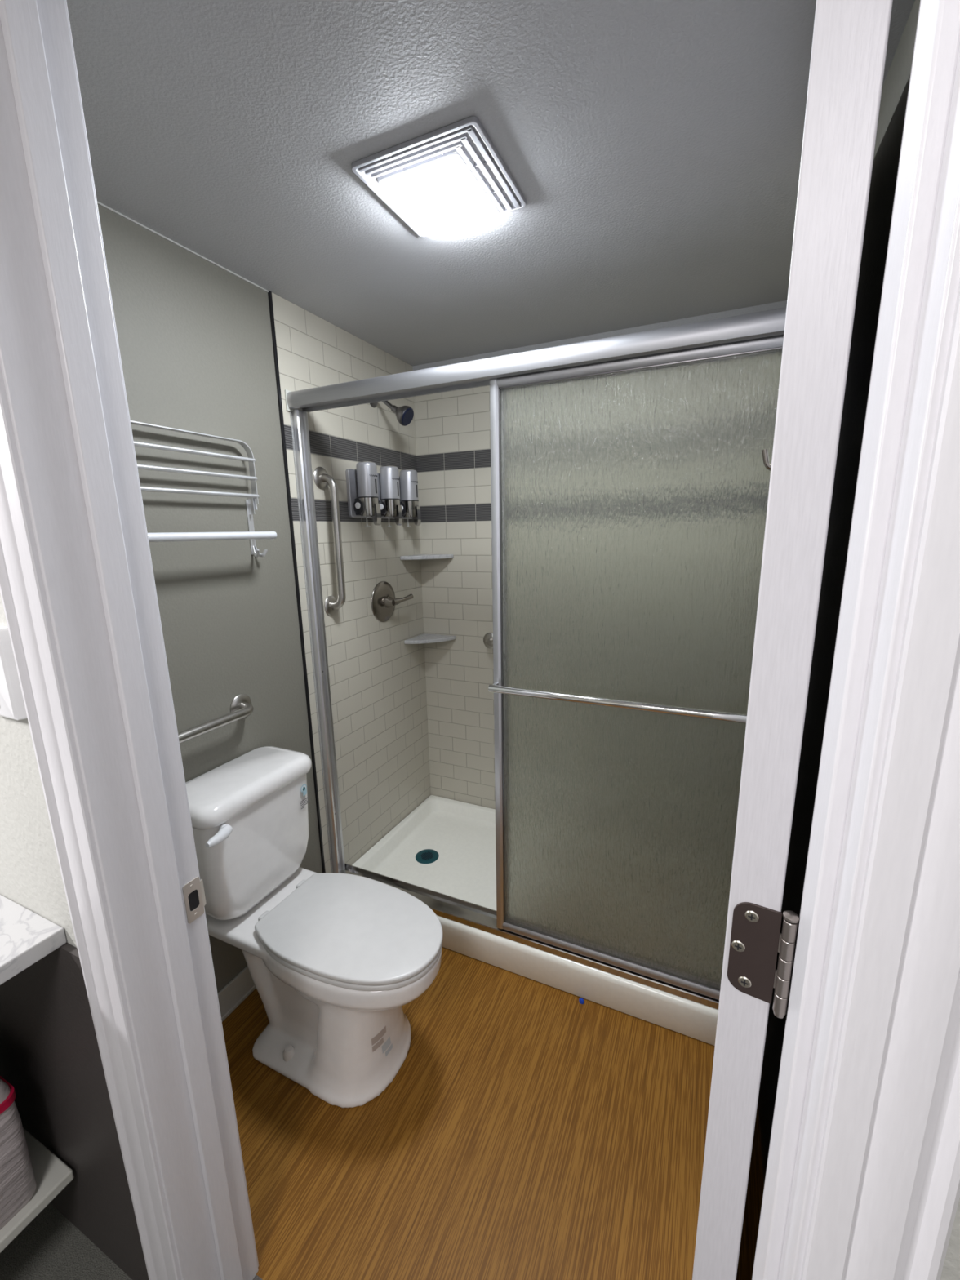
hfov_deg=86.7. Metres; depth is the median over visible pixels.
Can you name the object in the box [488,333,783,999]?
shower door
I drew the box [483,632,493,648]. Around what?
grab bar
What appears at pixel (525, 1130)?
floor
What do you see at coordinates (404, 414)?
shower head
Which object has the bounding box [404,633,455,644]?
corner shelf
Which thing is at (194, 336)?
wall
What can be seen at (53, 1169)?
shelf
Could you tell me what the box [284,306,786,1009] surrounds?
shower door frame
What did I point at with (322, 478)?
grab bar
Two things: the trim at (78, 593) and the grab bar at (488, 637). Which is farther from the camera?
the grab bar at (488, 637)
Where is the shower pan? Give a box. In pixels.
[352,795,718,1045]
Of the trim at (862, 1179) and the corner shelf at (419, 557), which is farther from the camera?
the corner shelf at (419, 557)
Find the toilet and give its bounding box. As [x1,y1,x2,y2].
[185,746,443,1107]
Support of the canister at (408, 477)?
on the soap dispenser
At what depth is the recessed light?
1.09 m
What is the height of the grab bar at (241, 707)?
0.080 m
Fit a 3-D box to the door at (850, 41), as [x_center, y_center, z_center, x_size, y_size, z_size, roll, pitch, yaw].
[0.500,0.251,0.864,0.060,2.176,0.868,6,14,31]
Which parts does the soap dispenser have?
push lever, plate, push lever, push lever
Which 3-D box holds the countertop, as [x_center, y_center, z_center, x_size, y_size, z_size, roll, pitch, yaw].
[-1.538,0.482,0.916,1.632,0.029,0.568,4,13,24]
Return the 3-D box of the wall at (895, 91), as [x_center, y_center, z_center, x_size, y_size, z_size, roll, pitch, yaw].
[0.826,0.118,1.230,0.100,2.294,1.828,4,13,24]
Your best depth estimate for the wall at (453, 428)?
2.49 m
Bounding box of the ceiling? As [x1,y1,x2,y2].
[66,0,915,365]
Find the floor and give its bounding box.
[222,946,764,1279]
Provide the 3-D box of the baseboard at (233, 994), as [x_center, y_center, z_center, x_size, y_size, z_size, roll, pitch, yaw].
[-0.811,1.172,1.696,0.016,0.102,0.874,4,13,24]
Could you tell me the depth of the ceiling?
1.01 m
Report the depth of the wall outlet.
0.72 m
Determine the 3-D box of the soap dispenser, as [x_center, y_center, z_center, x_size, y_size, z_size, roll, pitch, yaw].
[-0.384,-0.618,2.202,0.107,0.253,0.463,4,13,24]
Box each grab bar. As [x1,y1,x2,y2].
[177,693,253,743]
[313,466,346,615]
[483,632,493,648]
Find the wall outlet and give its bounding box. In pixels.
[0,626,27,719]
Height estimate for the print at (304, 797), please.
0.077 m
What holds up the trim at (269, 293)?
attached to the wall at (194, 336)
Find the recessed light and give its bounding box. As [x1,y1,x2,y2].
[351,115,526,239]
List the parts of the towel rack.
shelf frame, rod, rod, rod, pivot arm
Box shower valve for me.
[370,581,413,622]
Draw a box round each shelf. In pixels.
[0,1127,74,1253]
[400,554,453,559]
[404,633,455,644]
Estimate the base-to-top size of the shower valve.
0.184 m
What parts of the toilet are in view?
flush lever, tank lid, tank, bowl, lid, seat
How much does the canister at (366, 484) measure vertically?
0.138 m
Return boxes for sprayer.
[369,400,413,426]
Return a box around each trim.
[0,0,258,1279]
[97,200,268,292]
[267,290,325,872]
[751,0,959,1279]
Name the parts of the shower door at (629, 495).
rail, rail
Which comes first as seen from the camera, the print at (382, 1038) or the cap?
the print at (382, 1038)
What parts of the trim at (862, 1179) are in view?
casing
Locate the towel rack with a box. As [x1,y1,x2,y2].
[130,420,276,557]
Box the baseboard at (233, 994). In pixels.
[217,965,256,1022]
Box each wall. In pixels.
[0,593,959,1279]
[97,204,431,993]
[412,300,786,808]
[757,0,919,1186]
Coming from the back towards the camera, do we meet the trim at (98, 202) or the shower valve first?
the shower valve
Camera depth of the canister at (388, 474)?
2.14 m
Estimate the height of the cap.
0.012 m
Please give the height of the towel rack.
0.347 m
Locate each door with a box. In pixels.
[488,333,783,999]
[692,0,893,1279]
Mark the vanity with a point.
(78, 1222)
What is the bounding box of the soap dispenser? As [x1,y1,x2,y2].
[345,461,421,527]
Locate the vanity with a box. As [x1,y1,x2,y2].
[0,894,149,1279]
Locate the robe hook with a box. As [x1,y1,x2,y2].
[761,448,771,471]
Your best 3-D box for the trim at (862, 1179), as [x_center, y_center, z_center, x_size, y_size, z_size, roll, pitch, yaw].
[0.302,0.311,0.412,0.086,2.280,0.175,4,13,24]
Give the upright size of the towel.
0.285 m
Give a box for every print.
[299,784,309,808]
[371,1025,392,1056]
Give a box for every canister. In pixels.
[355,461,378,497]
[379,465,399,499]
[400,469,418,501]
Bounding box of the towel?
[0,1075,36,1230]
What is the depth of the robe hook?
0.75 m
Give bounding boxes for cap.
[578,998,584,1004]
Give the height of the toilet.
0.841 m
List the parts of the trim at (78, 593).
casing, strike plate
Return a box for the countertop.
[0,894,66,985]
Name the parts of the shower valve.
handle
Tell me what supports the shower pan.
on the floor

